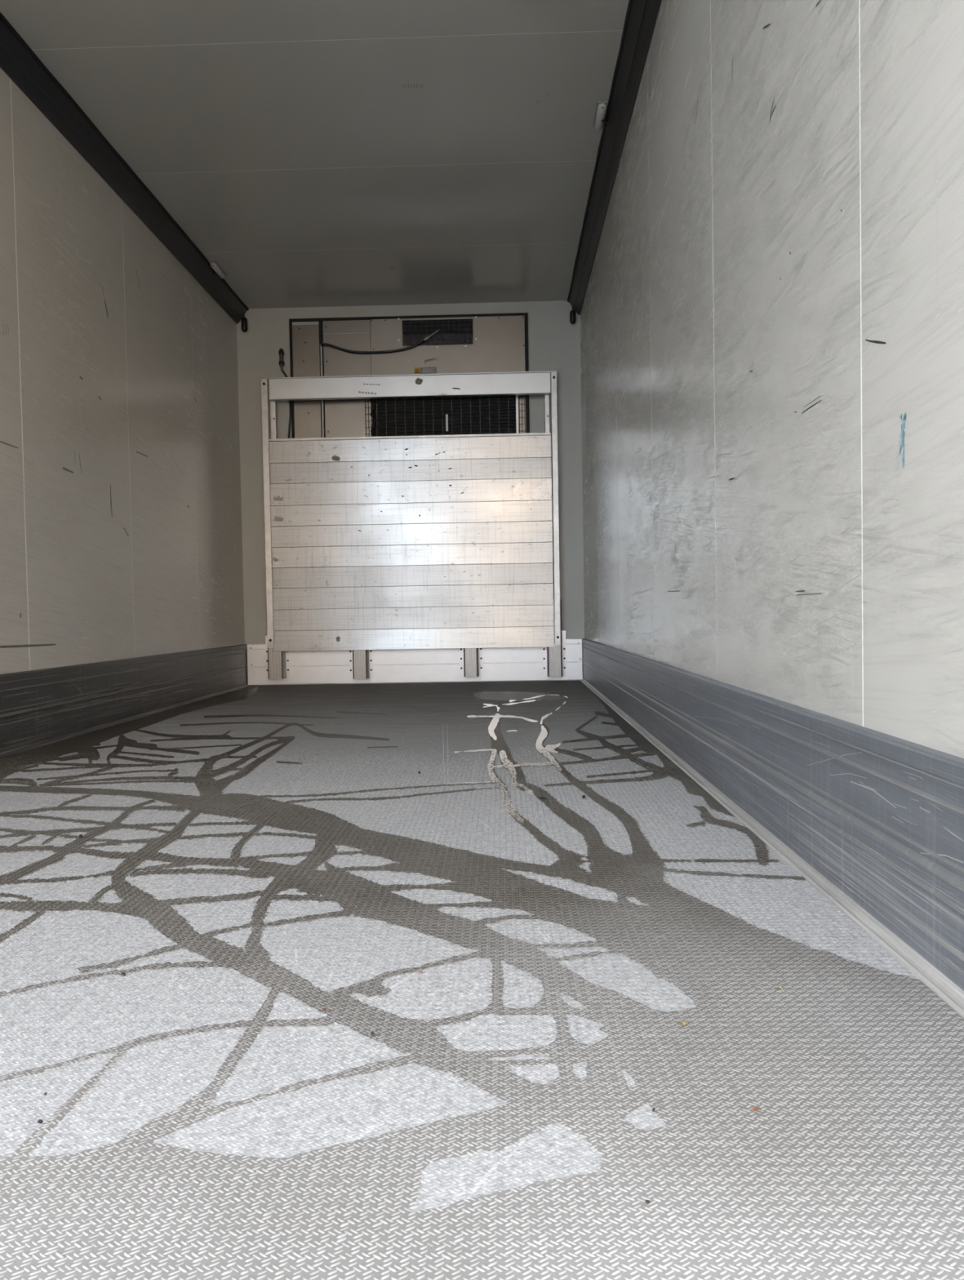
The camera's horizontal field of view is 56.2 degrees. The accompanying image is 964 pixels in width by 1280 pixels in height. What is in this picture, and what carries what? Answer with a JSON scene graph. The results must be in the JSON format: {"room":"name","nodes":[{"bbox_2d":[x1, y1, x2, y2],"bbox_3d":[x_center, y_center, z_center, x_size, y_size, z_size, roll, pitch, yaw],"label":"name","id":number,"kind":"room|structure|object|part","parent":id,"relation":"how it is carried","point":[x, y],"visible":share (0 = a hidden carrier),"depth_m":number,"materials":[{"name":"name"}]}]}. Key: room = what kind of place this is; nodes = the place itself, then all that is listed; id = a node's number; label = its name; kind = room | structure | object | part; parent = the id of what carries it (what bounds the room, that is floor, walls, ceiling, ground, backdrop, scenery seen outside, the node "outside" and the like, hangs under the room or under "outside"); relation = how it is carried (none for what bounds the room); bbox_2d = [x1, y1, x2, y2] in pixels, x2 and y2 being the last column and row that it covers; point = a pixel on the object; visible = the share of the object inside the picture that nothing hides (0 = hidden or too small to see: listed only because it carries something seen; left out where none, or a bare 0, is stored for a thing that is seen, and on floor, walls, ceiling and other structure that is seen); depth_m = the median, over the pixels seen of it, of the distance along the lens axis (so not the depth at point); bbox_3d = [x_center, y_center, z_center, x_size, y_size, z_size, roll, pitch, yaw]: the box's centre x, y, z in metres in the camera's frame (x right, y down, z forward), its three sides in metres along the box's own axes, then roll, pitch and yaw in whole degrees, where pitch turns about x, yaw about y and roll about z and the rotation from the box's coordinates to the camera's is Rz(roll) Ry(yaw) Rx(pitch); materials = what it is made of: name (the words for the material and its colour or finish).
{"room":"refrigerated truck trailer","nodes":[
{"label":"refrigerated truck trailer","id":0,"kind":"room"},
{"bbox_2d":[0,67,244,674],"bbox_3d":[-1.661,-0.831,3.176,0.091,2.543,5.482,-1,2,1],"label":"wall","id":1,"kind":"structure","parent":0,"point":[121,535],"depth_m":3.80,"materials":[{"name":"white plastic"}]},
{"bbox_3d":[-1.633,-0.819,2.742,0.013,2.423,0.852,-1,2,1],"label":"panel","id":2,"kind":"part","parent":1,"relation":"part of","materials":[{"name":"white plastic"}]},
{"bbox_3d":[-1.613,-0.846,3.628,0.013,2.423,0.910,-1,2,1],"label":"panel","id":3,"kind":"part","parent":1,"relation":"part of","materials":[{"name":"white plastic"}]},
{"bbox_2d":[0,12,248,324],"bbox_3d":[-1.597,-1.995,3.100,0.082,0.094,5.402,-1,2,1],"label":"ceiling rail","id":4,"kind":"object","parent":1,"relation":"attached to","point":[18,60],"depth_m":3.75,"materials":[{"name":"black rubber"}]},
{"bbox_2d":[0,644,251,758],"bbox_3d":[-1.582,0.244,3.167,0.034,0.271,5.402,-1,2,1],"label":"baseboard","id":5,"kind":"structure","parent":1,"relation":"attached to","point":[39,708],"depth_m":3.75,"materials":[{"name":"grey metal"}]},
{"bbox_3d":[-1.592,-0.873,4.529,0.013,2.423,0.887,-1,2,1],"label":"panel","id":6,"kind":"part","parent":1,"relation":"part of","materials":[{"name":"white plastic"}]},
{"bbox_3d":[-1.572,-0.900,5.405,0.013,2.423,0.860,-1,2,1],"label":"panel","id":7,"kind":"part","parent":1,"relation":"part of","materials":[{"name":"white plastic"}]},
{"bbox_2d":[241,311,247,332],"bbox_3d":[-1.518,-2.041,5.769,0.037,0.145,0.040,-1,2,1],"label":"stopper","id":8,"kind":"object","parent":1,"relation":"hanging from","point":[244,320],"visible":1,"depth_m":5.76,"materials":[{"name":"black plastic"}]},
{"bbox_2d":[0,0,628,308],"bbox_3d":[-0.540,-2.111,3.112,2.380,0.101,5.482,-1,2,1],"label":"ceiling","id":9,"kind":"structure","parent":0,"point":[319,153],"depth_m":3.66,"materials":[{"name":"white plastic"}]},
{"bbox_2d":[208,261,226,278],"bbox_3d":[-1.500,-2.088,5.108,0.055,0.039,0.198,-1,2,1],"label":"recessed light","id":10,"kind":"object","parent":9,"relation":"in","point":[214,264],"visible":1,"depth_m":5.08,"materials":[{"name":"plastic"}]},
{"bbox_3d":[-0.549,-2.054,2.663,2.200,0.013,0.883,-1,2,1],"label":"panel","id":11,"kind":"part","parent":9,"relation":"part of","materials":[{"name":"white plastic"}]},
{"bbox_3d":[-0.529,-2.081,3.547,2.200,0.013,0.883,-1,2,1],"label":"panel","id":12,"kind":"part","parent":9,"relation":"part of","materials":[{"name":"white plastic"}]},
{"bbox_3d":[-0.508,-2.108,4.432,2.200,0.013,0.883,-1,2,1],"label":"panel","id":13,"kind":"part","parent":9,"relation":"part of","materials":[{"name":"white plastic"}]},
{"bbox_3d":[-0.488,-2.135,5.323,2.200,0.013,0.896,-1,2,1],"label":"panel","id":14,"kind":"part","parent":9,"relation":"part of","materials":[{"name":"white plastic"}]},
{"bbox_2d":[593,100,608,129],"bbox_3d":[0.477,-2.077,3.588,0.055,0.039,0.174,-1,2,1],"label":"recessed light","id":15,"kind":"object","parent":9,"relation":"in","point":[602,105],"visible":1,"depth_m":3.56,"materials":[{"name":"plastic"}]},
{"bbox_2d":[236,300,584,685],"bbox_3d":[-0.455,-0.953,5.858,2.380,2.583,0.100,-1,2,1],"label":"wall","id":16,"kind":"structure","parent":0,"point":[553,341],"depth_m":5.79,"materials":[{"name":"silver metal"}]},
{"bbox_2d":[278,348,291,438],"bbox_3d":[-1.260,-1.546,5.790,0.070,0.636,0.034,-1,2,1],"label":"cable","id":17,"kind":"object","parent":16,"relation":"attached to","point":[281,352],"visible":0.77,"depth_m":5.78,"materials":[{"name":"rubber"}]},
{"bbox_2d":[288,312,529,438],"bbox_3d":[-0.462,-1.541,5.770,1.525,1.053,0.044,-1,2,1],"label":"refrigeration unit","id":18,"kind":"object","parent":16,"relation":"attached to","point":[480,342],"visible":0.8,"depth_m":5.77,"materials":[{"name":"white metal"}]},
{"bbox_3d":[-1.122,-1.511,5.803,0.175,1.015,0.009,-1,2,1],"label":"panel","id":19,"kind":"part","parent":18,"relation":"part of","materials":[{"name":"beige plastic"}]},
{"bbox_3d":[-0.857,-1.526,5.795,0.305,1.037,0.011,-1,2,1],"label":"panel","id":20,"kind":"part","parent":18,"relation":"part of","materials":[{"name":"silver metal"}]},
{"bbox_3d":[-0.217,-1.822,5.770,0.982,0.467,0.014,-1,2,1],"label":"panel","id":21,"kind":"part","parent":18,"relation":"part of","materials":[{"name":"silver metal"}]},
{"bbox_3d":[0.261,-1.312,5.775,0.044,0.570,0.012,-1,2,1],"label":"panel","id":22,"kind":"part","parent":18,"relation":"part of","materials":[{"name":"silver metal"}]},
{"bbox_2d":[246,638,582,684],"bbox_3d":[-0.437,0.140,5.828,2.160,0.263,0.026,-1,2,1],"label":"baseboard","id":23,"kind":"structure","parent":16,"relation":"attached to","point":[501,664],"depth_m":5.82,"materials":[{"name":"white metal"}]},
{"bbox_2d":[0,680,963,1279],"bbox_3d":[-0.495,0.410,3.187,2.380,0.100,5.482,-1,2,1],"label":"floor","id":24,"kind":"structure","parent":0,"point":[59,1022],"depth_m":1.13,"materials":[{"name":"grey metal"}]},
{"bbox_2d":[261,370,566,679],"bbox_3d":[-0.444,-0.710,5.736,1.935,1.914,0.110,-1,2,1],"label":"bulkhead","id":25,"kind":"object","parent":24,"relation":"on","point":[447,513],"visible":1,"depth_m":5.70,"materials":[{"name":"metal"}]},
{"bbox_3d":[-1.356,-0.798,5.728,0.038,1.698,0.040,-1,2,1],"label":"post","id":26,"kind":"part","parent":25,"relation":"part of","materials":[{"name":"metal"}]},
{"bbox_3d":[-1.318,0.009,5.789,0.100,0.474,0.086,-1,2,1],"label":"hat post","id":27,"kind":"part","parent":25,"relation":"part of","materials":[{"name":"metal"}]},
{"bbox_3d":[-0.777,0.004,5.777,0.095,0.482,0.086,-1,2,1],"label":"hat post","id":28,"kind":"part","parent":25,"relation":"part of","materials":[{"name":"metal"}]},
{"bbox_3d":[-0.461,-1.278,5.696,1.789,0.016,0.035,-1,2,1],"label":"rail","id":29,"kind":"part","parent":25,"relation":"part of","materials":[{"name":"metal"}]},
{"bbox_3d":[-0.072,-0.009,5.760,0.092,0.480,0.086,-1,2,1],"label":"hat post","id":30,"kind":"part","parent":25,"relation":"part of","materials":[{"name":"metal"}]},
{"bbox_3d":[0.460,-0.013,5.747,0.094,0.489,0.086,-1,2,1],"label":"hat post","id":31,"kind":"part","parent":25,"relation":"part of","materials":[{"name":"metal"}]},
{"bbox_3d":[0.464,-0.822,5.686,0.034,1.708,0.040,-1,2,1],"label":"post","id":32,"kind":"part","parent":25,"relation":"part of","materials":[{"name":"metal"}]},
{"bbox_2d":[0,685,963,1279],"bbox_3d":[-0.495,0.359,3.201,2.140,0.001,5.283,-1,2,1],"label":"shadow","id":33,"kind":"object","parent":24,"relation":"on","point":[82,744],"visible":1,"depth_m":0.80,"materials":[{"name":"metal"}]},
{"bbox_2d":[444,694,567,822],"bbox_3d":[0.168,0.341,3.396,0.494,0.001,2.975,-1,2,1],"label":"water","id":34,"kind":"object","parent":24,"relation":"on","point":[493,724],"visible":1,"depth_m":2.85,"materials":[{"name":"liquid"}]},
{"bbox_2d":[580,0,963,758],"bbox_3d":[0.627,-0.870,3.122,0.091,2.543,5.482,-1,2,1],"label":"wall","id":35,"kind":"structure","parent":0,"point":[772,313],"depth_m":1.63,"materials":[{"name":"white plastic"}]},
{"bbox_2d":[569,305,575,324],"bbox_3d":[0.574,-2.067,5.719,0.037,0.132,0.040,-1,2,1],"label":"stopper","id":36,"kind":"object","parent":35,"relation":"hanging from","point":[572,313],"visible":1,"depth_m":5.71,"materials":[{"name":"black plastic"}]},
{"bbox_3d":[0.640,-0.937,5.347,0.013,2.423,0.871,-1,2,1],"label":"panel","id":37,"kind":"part","parent":35,"relation":"part of","materials":[{"name":"white plastic"}]},
{"bbox_3d":[0.620,-0.911,4.478,0.013,2.423,0.864,-1,2,1],"label":"panel","id":38,"kind":"part","parent":35,"relation":"part of","materials":[{"name":"white plastic"}]},
{"bbox_2d":[567,0,662,315],"bbox_3d":[0.520,-2.031,3.050,0.082,0.094,5.402,-1,2,1],"label":"ceiling rail","id":39,"kind":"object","parent":35,"relation":"attached to","point":[641,17],"depth_m":3.61,"materials":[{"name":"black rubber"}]},
{"bbox_3d":[0.599,-0.883,3.576,0.013,2.423,0.936,-1,2,1],"label":"panel","id":40,"kind":"part","parent":35,"relation":"part of","materials":[{"name":"white plastic"}]},
{"bbox_3d":[0.578,-0.855,2.649,0.013,2.423,0.915,-1,2,1],"label":"panel","id":41,"kind":"part","parent":35,"relation":"part of","materials":[{"name":"white plastic"}]},
{"bbox_2d":[580,638,963,1018],"bbox_3d":[0.583,0.208,3.116,0.034,0.271,5.402,-1,2,1],"label":"baseboard","id":42,"kind":"structure","parent":35,"relation":"attached to","point":[873,820],"depth_m":1.40,"materials":[{"name":"metal"}]},
{"bbox_3d":[0.557,-0.828,1.741,0.013,2.423,0.897,-1,2,1],"label":"panel","id":43,"kind":"part","parent":35,"relation":"part of","materials":[{"name":"white plastic"}]},
{"bbox_3d":[0.536,-0.800,0.837,0.013,2.423,0.906,-1,2,1],"label":"panel","id":44,"kind":"part","parent":35,"relation":"part of","materials":[{"name":"white plastic"}]}
]}

